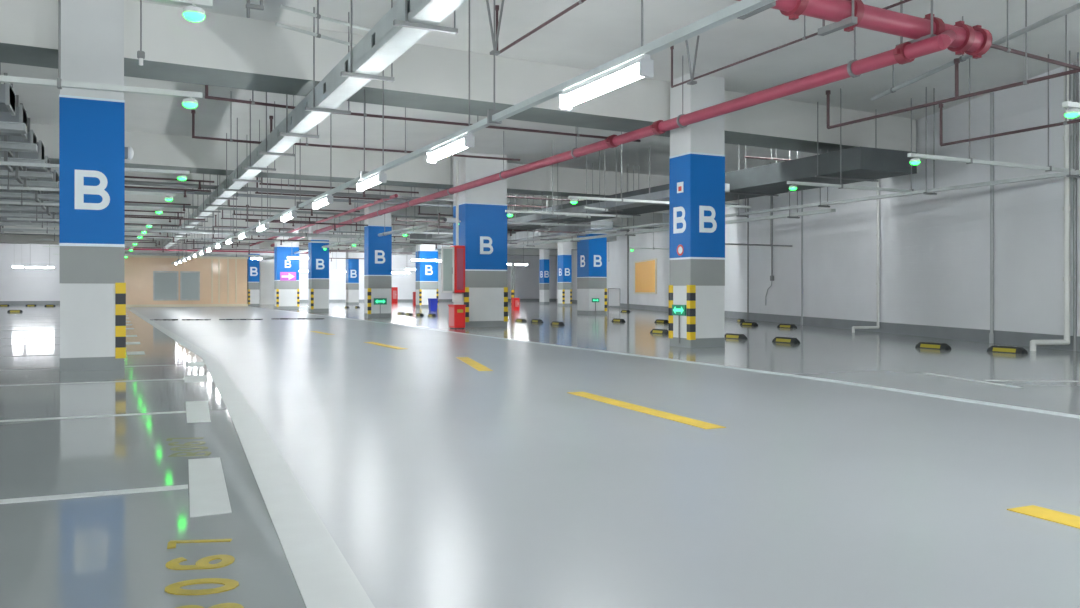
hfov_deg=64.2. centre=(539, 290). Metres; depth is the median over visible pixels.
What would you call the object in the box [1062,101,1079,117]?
indicator
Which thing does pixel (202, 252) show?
lamp
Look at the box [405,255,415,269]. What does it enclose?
lamp
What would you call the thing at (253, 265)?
column
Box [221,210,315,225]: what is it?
pipe
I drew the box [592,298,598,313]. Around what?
exit sign
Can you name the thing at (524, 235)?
air duct
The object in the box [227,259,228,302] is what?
trim
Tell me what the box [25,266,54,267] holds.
lamp
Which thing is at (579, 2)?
pipe
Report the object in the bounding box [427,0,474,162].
lamp
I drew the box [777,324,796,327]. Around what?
wheel stop
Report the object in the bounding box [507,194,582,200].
pipe
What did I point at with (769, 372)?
lane line
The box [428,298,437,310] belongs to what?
waste bin
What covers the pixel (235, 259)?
trim
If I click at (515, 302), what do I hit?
box
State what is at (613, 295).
frame
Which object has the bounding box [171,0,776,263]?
track
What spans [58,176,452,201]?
pipe
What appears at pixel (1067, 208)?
drain pipe
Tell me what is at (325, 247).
indicator
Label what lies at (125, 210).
pipe
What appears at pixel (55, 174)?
pipe
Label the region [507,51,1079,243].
pipe
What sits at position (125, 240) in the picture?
pipe
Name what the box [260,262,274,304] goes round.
wall partition
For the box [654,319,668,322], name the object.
wheel stop
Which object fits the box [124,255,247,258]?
trim
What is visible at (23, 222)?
ceiling beam
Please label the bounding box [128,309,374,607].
lane line
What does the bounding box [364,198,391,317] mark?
column
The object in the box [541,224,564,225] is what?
conduit
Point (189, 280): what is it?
door
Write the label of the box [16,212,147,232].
indicator
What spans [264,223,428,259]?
pipe
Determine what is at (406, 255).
lamp
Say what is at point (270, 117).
pipe
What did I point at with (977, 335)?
baseboard
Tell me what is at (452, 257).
upper cabinet
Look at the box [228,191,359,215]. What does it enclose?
pipe
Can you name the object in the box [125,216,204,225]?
pipe
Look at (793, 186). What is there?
indicator
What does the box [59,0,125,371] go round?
column
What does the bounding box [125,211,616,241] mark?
ceiling beam
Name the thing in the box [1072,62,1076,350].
conduit
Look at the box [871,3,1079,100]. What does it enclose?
conduit
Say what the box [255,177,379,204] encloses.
pipe
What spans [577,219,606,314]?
column
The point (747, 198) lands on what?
conduit
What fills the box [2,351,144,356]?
bay line
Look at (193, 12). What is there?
indicator
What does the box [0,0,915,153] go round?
ceiling beam
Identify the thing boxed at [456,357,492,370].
yellow dash
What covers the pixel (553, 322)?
wheel stop
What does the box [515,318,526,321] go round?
wheel stop
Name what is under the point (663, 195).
cable tray
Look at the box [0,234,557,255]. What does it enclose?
ceiling beam
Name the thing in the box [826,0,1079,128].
pipe
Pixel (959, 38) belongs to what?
pipe
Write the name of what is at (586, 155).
conduit
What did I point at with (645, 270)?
notice board
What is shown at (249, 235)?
pipe
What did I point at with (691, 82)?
hanger
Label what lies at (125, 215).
pipe
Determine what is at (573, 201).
indicator
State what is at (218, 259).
trim
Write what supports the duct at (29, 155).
hanging from the ceiling
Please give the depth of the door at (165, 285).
45.59 m
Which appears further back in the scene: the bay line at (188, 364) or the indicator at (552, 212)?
the indicator at (552, 212)
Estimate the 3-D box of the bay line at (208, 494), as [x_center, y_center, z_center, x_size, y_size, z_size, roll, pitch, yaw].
[-4.596,0.848,2.271,7.183,0.003,1.191,0,0,-26]
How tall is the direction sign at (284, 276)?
0.960 m
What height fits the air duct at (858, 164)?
1.296 m
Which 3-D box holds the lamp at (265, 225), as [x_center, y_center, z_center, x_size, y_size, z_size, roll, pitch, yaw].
[-5.972,-2.277,18.512,0.100,1.945,1.080,0,0,-26]
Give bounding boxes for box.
[137,0,144,65]
[391,287,397,303]
[413,292,415,305]
[448,305,465,328]
[511,298,519,310]
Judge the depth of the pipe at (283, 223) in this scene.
33.05 m
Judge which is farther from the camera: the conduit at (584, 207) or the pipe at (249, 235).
the pipe at (249, 235)
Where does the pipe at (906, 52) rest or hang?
hanging from the ceiling
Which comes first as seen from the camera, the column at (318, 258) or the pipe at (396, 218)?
the pipe at (396, 218)
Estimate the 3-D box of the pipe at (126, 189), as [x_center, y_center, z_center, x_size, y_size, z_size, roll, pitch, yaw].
[-7.099,-2.865,23.155,10.118,0.770,0.100,0,0,-30]
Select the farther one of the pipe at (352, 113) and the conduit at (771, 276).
the conduit at (771, 276)
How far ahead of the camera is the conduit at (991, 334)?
13.99 m
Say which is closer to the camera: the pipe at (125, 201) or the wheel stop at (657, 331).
the wheel stop at (657, 331)
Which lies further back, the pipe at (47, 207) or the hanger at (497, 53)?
the pipe at (47, 207)
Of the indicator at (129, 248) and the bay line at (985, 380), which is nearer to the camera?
the bay line at (985, 380)
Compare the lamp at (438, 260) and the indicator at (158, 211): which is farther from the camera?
the lamp at (438, 260)
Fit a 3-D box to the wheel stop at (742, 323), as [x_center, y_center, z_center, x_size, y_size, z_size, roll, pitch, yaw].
[5.149,0.805,21.188,0.141,0.089,0.520,0,0,-26]
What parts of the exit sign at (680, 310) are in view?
plate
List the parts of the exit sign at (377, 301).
plate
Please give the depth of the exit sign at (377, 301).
27.22 m
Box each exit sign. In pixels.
[374,298,386,317]
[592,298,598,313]
[672,305,685,342]
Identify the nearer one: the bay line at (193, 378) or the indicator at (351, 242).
the bay line at (193, 378)
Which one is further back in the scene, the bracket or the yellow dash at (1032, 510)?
the bracket
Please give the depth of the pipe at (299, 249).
53.44 m
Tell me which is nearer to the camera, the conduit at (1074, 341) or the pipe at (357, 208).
the conduit at (1074, 341)
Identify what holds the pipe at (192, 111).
hanging from the ceiling
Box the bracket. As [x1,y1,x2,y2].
[246,0,263,17]
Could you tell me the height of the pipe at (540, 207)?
0.890 m
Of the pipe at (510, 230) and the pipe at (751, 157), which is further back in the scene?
the pipe at (510, 230)
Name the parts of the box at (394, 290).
door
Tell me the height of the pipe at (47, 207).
1.385 m
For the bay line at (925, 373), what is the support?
on the floor
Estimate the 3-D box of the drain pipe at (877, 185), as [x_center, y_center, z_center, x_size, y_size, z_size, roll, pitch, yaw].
[6.676,-1.200,17.621,0.626,4.100,0.072,0,0,-12]
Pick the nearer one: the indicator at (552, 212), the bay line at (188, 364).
the bay line at (188, 364)
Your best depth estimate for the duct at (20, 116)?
11.57 m
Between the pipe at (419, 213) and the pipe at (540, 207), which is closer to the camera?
the pipe at (540, 207)
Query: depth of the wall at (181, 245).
45.99 m
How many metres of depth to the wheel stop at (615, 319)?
23.65 m
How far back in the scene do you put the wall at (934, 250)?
15.80 m
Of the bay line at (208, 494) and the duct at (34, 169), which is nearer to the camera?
the bay line at (208, 494)
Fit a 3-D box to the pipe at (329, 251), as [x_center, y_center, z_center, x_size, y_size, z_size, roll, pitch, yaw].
[-8.590,-2.505,43.293,4.545,1.490,0.070,0,0,-28]
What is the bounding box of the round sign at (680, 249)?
[677,245,683,255]
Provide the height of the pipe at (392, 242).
1.490 m
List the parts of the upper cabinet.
door, glass, panel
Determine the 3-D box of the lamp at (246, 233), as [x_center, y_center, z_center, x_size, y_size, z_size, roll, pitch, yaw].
[-7.302,-2.277,21.177,0.100,1.945,1.080,0,0,-26]
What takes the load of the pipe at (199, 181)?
hanging from the ceiling
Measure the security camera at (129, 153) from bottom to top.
0.151 m
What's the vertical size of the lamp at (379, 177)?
1.945 m
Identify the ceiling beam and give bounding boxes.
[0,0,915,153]
[0,226,576,249]
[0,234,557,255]
[23,222,554,240]
[30,123,742,204]
[51,168,668,212]
[58,181,662,228]
[125,207,619,230]
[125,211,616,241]
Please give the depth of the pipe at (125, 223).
32.77 m
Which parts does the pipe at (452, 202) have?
hanger rod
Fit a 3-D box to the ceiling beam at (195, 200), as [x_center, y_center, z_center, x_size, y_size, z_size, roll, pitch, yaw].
[-15.211,-2.925,24.181,46.190,0.650,0.918,0,0,-30]
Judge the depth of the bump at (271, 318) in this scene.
25.73 m
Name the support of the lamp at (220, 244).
hanging from the ceiling
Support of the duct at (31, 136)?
hanging from the ceiling
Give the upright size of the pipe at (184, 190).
0.890 m
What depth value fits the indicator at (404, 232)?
24.90 m
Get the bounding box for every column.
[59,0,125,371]
[247,241,259,305]
[274,231,298,308]
[308,218,328,311]
[346,244,358,304]
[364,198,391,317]
[416,244,437,307]
[453,152,507,326]
[539,249,548,303]
[557,241,571,305]
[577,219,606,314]
[669,73,724,347]
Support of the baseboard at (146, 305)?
attached to the wall at (138, 271)
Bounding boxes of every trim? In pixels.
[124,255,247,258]
[211,259,212,302]
[218,259,219,302]
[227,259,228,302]
[235,259,236,302]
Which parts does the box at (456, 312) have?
panel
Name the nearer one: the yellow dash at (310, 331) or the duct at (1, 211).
the yellow dash at (310, 331)
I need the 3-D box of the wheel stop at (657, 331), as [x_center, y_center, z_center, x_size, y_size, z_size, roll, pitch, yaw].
[2.400,0.805,17.200,0.141,0.089,0.520,0,0,-26]
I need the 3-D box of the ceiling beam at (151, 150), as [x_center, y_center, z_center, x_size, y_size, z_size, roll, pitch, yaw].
[-12.755,-2.925,15.528,42.954,0.650,0.918,0,0,-30]
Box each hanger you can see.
[486,0,503,55]
[685,35,698,84]
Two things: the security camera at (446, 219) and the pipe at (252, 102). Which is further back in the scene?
the security camera at (446, 219)
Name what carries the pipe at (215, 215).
hanging from the ceiling
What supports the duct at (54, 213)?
hanging from the ceiling
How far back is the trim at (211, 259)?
46.64 m
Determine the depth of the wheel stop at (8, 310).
34.76 m
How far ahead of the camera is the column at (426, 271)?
44.23 m
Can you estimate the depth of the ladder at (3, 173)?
14.47 m
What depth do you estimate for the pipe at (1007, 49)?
9.22 m
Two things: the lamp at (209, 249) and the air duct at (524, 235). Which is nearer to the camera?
the lamp at (209, 249)
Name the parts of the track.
hanger rod, hanger rod, hanger rod, hanger rod, hanger rod, hanger rod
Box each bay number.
[165,539,243,607]
[166,437,210,456]
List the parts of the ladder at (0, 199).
lid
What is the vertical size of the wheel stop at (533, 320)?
0.089 m
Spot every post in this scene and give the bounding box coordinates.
[511,263,514,297]
[627,229,630,311]
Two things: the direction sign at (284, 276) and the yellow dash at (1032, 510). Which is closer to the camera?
the yellow dash at (1032, 510)
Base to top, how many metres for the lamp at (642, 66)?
1.945 m
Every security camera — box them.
[125,146,133,159]
[444,217,460,222]
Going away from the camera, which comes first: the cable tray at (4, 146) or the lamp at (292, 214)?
the cable tray at (4, 146)
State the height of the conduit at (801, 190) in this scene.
4.080 m
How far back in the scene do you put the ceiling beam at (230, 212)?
33.39 m
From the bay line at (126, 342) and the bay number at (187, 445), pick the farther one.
the bay line at (126, 342)
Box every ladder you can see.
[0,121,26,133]
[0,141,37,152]
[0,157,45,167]
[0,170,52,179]
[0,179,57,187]
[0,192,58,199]
[0,199,58,206]
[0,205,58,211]
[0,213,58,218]
[0,222,58,225]
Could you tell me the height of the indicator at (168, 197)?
1.686 m
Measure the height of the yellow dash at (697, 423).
0.004 m
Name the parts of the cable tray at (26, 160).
lid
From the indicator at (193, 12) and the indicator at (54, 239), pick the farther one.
the indicator at (54, 239)
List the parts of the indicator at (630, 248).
hanger rod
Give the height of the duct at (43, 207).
1.385 m
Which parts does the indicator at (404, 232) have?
hanger rod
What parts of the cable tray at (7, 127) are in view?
lid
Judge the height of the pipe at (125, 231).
0.814 m
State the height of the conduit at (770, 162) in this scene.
2.125 m
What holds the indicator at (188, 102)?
hanging from the ceiling
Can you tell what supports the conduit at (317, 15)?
hanging from the ceiling
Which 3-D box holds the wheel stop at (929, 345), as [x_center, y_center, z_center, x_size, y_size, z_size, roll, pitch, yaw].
[5.810,0.805,12.713,0.141,0.089,0.520,0,0,-26]
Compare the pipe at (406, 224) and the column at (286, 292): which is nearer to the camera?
the pipe at (406, 224)
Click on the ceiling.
(594, 33)
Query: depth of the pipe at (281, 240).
32.65 m
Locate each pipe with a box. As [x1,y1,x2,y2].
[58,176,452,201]
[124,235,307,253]
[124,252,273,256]
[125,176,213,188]
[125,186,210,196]
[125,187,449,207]
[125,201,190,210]
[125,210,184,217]
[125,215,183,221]
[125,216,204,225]
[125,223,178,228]
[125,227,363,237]
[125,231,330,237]
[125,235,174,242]
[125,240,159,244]
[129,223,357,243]
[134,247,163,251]
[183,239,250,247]
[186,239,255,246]
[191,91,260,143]
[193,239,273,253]
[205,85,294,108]
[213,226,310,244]
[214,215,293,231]
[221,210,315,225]
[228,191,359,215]
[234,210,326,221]
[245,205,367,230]
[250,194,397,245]
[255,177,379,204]
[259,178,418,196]
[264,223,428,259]
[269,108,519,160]
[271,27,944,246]
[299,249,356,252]
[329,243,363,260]
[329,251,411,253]
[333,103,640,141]
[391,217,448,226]
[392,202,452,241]
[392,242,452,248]
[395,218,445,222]
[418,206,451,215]
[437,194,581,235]
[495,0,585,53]
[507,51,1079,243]
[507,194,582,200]
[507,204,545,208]
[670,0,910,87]
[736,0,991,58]
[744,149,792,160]
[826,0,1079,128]
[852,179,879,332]
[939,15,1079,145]
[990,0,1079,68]
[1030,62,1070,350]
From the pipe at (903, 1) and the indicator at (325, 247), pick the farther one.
the indicator at (325, 247)
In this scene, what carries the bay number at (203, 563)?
on the floor
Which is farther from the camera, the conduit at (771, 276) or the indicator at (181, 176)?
the conduit at (771, 276)
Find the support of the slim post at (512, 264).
on the floor
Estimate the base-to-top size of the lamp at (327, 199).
1.945 m
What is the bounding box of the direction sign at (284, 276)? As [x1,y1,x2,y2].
[280,260,295,280]
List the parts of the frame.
panel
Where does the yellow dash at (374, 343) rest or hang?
on the floor
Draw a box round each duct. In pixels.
[0,62,26,157]
[0,83,14,115]
[0,111,49,191]
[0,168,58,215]
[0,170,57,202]
[0,182,58,209]
[0,204,58,221]
[0,210,58,218]
[0,217,58,233]
[1,73,36,171]
[1,95,43,183]
[392,221,612,254]
[410,102,916,243]
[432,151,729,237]
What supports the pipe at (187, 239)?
hanging from the ceiling
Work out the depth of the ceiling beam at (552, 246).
44.00 m
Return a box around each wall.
[0,243,555,300]
[124,238,247,256]
[124,257,246,304]
[556,60,1079,335]
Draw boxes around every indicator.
[0,0,202,107]
[0,156,174,200]
[0,161,189,180]
[0,190,163,213]
[7,206,152,226]
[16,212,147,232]
[23,218,143,237]
[33,228,137,244]
[43,246,133,250]
[144,0,212,21]
[322,246,363,249]
[351,242,422,245]
[401,189,452,235]
[505,140,631,217]
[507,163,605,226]
[568,132,750,207]
[629,212,668,250]
[787,88,916,191]
[907,54,1073,171]
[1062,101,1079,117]
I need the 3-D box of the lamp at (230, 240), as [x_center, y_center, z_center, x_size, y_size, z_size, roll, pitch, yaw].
[-8.486,-2.277,23.548,0.100,1.945,1.080,0,0,-26]
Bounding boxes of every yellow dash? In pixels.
[310,331,334,334]
[365,342,406,348]
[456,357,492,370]
[567,392,725,428]
[1007,505,1079,528]
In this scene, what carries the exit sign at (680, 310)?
attached to the column at (697, 157)
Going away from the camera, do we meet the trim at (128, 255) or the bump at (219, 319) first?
the bump at (219, 319)
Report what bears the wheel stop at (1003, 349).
on the floor
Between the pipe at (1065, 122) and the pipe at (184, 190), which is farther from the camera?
the pipe at (184, 190)
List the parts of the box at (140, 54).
rod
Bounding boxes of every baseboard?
[0,299,555,303]
[126,304,247,306]
[556,299,1079,351]
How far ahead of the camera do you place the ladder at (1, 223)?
25.27 m
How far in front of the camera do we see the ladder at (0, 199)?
19.14 m
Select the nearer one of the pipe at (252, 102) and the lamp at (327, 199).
the pipe at (252, 102)
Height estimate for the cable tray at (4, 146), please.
0.086 m
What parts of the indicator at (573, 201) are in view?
hanger rod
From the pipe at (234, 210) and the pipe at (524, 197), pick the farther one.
the pipe at (234, 210)
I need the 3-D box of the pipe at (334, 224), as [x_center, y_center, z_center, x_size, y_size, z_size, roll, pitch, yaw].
[-6.646,-2.505,24.728,3.493,1.490,0.070,0,0,-28]
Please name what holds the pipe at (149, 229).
hanging from the ceiling
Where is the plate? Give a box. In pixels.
[677,182,682,192]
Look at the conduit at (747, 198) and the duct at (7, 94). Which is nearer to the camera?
the duct at (7, 94)
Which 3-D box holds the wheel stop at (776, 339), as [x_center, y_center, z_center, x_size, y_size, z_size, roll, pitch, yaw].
[4.060,0.805,14.194,0.141,0.089,0.520,0,0,-26]
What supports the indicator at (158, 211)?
hanging from the ceiling
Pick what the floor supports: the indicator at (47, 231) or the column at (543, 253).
the column at (543, 253)
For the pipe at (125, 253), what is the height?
1.395 m
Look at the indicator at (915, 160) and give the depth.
11.16 m
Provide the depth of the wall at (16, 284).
62.85 m
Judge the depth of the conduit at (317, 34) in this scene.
8.73 m
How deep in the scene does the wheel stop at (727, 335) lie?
15.30 m
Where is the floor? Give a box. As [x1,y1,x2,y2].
[0,301,1079,607]
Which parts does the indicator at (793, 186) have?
hanger rod, hanger rod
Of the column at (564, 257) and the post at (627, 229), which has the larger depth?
the column at (564, 257)
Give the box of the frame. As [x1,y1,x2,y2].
[608,288,619,310]
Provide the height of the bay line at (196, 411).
0.003 m
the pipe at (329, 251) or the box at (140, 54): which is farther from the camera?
the pipe at (329, 251)
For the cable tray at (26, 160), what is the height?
0.086 m
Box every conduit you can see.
[275,18,355,46]
[279,0,369,31]
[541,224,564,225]
[565,155,590,217]
[583,149,607,210]
[725,162,791,246]
[747,198,748,319]
[765,196,773,304]
[801,190,802,324]
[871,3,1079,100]
[989,92,993,342]
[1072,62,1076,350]
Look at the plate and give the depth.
13.04 m
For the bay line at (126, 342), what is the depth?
13.87 m
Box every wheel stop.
[7,310,22,311]
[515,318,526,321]
[531,319,542,322]
[550,321,563,324]
[611,318,624,321]
[650,329,668,333]
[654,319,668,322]
[724,333,746,338]
[740,322,757,325]
[772,337,799,342]
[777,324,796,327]
[915,342,950,349]
[987,345,1027,353]
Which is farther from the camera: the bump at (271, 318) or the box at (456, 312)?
the bump at (271, 318)
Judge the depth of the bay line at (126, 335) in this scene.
15.68 m
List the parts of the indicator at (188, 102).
hanger rod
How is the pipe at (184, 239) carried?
hanging from the ceiling
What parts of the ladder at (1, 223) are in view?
lid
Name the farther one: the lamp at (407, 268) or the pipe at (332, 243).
the lamp at (407, 268)
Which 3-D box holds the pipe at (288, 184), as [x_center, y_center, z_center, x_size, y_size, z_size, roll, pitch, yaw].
[-4.831,-2.785,21.038,3.921,0.930,0.070,0,0,-28]
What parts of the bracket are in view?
arm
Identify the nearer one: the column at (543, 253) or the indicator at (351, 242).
the indicator at (351, 242)
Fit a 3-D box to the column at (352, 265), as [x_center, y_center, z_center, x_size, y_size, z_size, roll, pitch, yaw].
[-11.831,-1.200,54.206,0.668,4.100,0.721,0,0,-26]
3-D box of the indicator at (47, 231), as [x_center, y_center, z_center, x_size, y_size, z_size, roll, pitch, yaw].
[-13.184,-2.407,24.908,3.100,1.686,0.117,0,0,-23]
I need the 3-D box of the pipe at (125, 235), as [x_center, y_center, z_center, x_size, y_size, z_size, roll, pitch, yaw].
[-14.394,-2.505,30.654,2.535,1.490,0.070,0,0,-28]
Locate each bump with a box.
[219,319,262,319]
[271,318,324,318]
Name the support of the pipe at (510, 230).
hanging from the ceiling
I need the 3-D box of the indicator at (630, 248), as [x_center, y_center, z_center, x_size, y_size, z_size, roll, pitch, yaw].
[4.324,-2.407,33.922,1.835,1.686,0.117,0,0,-26]
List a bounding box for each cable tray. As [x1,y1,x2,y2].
[160,0,466,248]
[507,151,835,247]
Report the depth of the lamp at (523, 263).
48.00 m
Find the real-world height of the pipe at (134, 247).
1.490 m
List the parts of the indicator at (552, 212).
hanger rod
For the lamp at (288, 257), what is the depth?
38.39 m
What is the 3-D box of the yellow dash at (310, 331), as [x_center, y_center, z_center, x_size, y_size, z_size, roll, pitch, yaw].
[-4.426,0.848,17.433,0.150,0.004,1.586,0,0,-27]
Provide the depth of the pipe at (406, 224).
33.22 m
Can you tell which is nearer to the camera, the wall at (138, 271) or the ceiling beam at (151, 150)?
the ceiling beam at (151, 150)
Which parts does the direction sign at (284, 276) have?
panel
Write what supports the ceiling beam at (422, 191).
attached to the ceiling
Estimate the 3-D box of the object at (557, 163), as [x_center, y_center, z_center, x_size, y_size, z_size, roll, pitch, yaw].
[-0.137,-2.407,21.398,4.100,1.686,0.117,0,0,-26]
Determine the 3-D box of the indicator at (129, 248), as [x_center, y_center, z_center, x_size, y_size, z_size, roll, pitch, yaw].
[-17.292,-2.407,32.987,3.100,1.686,0.117,0,0,-23]
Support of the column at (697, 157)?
on the floor
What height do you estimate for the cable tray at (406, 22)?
1.190 m
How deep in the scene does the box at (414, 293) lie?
48.55 m
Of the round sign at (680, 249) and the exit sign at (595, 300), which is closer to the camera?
the round sign at (680, 249)
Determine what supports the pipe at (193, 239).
hanging from the ceiling
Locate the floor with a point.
(440, 481)
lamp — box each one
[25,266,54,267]
[200,218,204,254]
[207,212,212,251]
[216,242,222,248]
[226,196,233,243]
[239,183,248,238]
[257,166,268,231]
[281,145,296,221]
[287,256,307,258]
[312,114,332,209]
[356,70,386,191]
[392,255,409,273]
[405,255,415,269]
[411,243,442,261]
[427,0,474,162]
[507,242,527,265]
[559,0,653,109]
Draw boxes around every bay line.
[0,335,136,338]
[0,362,204,370]
[0,375,207,385]
[0,401,210,422]
[0,457,231,517]
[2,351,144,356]
[22,342,139,345]
[925,373,1023,387]
[985,380,1079,381]
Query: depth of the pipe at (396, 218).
30.95 m
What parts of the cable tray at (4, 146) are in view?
lid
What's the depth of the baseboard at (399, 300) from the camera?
62.84 m
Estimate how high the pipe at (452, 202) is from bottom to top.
1.686 m
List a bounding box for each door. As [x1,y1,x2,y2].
[153,271,177,299]
[180,271,199,299]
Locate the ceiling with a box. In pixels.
[1,0,1079,196]
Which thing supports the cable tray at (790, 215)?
hanging from the ceiling
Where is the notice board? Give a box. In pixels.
[635,258,656,293]
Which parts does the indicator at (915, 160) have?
hanger rod, hanger rod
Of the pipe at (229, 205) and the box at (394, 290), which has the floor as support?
the box at (394, 290)
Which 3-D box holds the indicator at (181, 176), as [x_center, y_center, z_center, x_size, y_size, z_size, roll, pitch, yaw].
[-6.400,-2.407,11.603,3.100,1.686,0.117,0,0,-23]
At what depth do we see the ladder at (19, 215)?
22.39 m
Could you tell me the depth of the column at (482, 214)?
20.36 m
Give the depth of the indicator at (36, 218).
20.27 m
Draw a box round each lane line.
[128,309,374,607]
[279,310,1079,418]

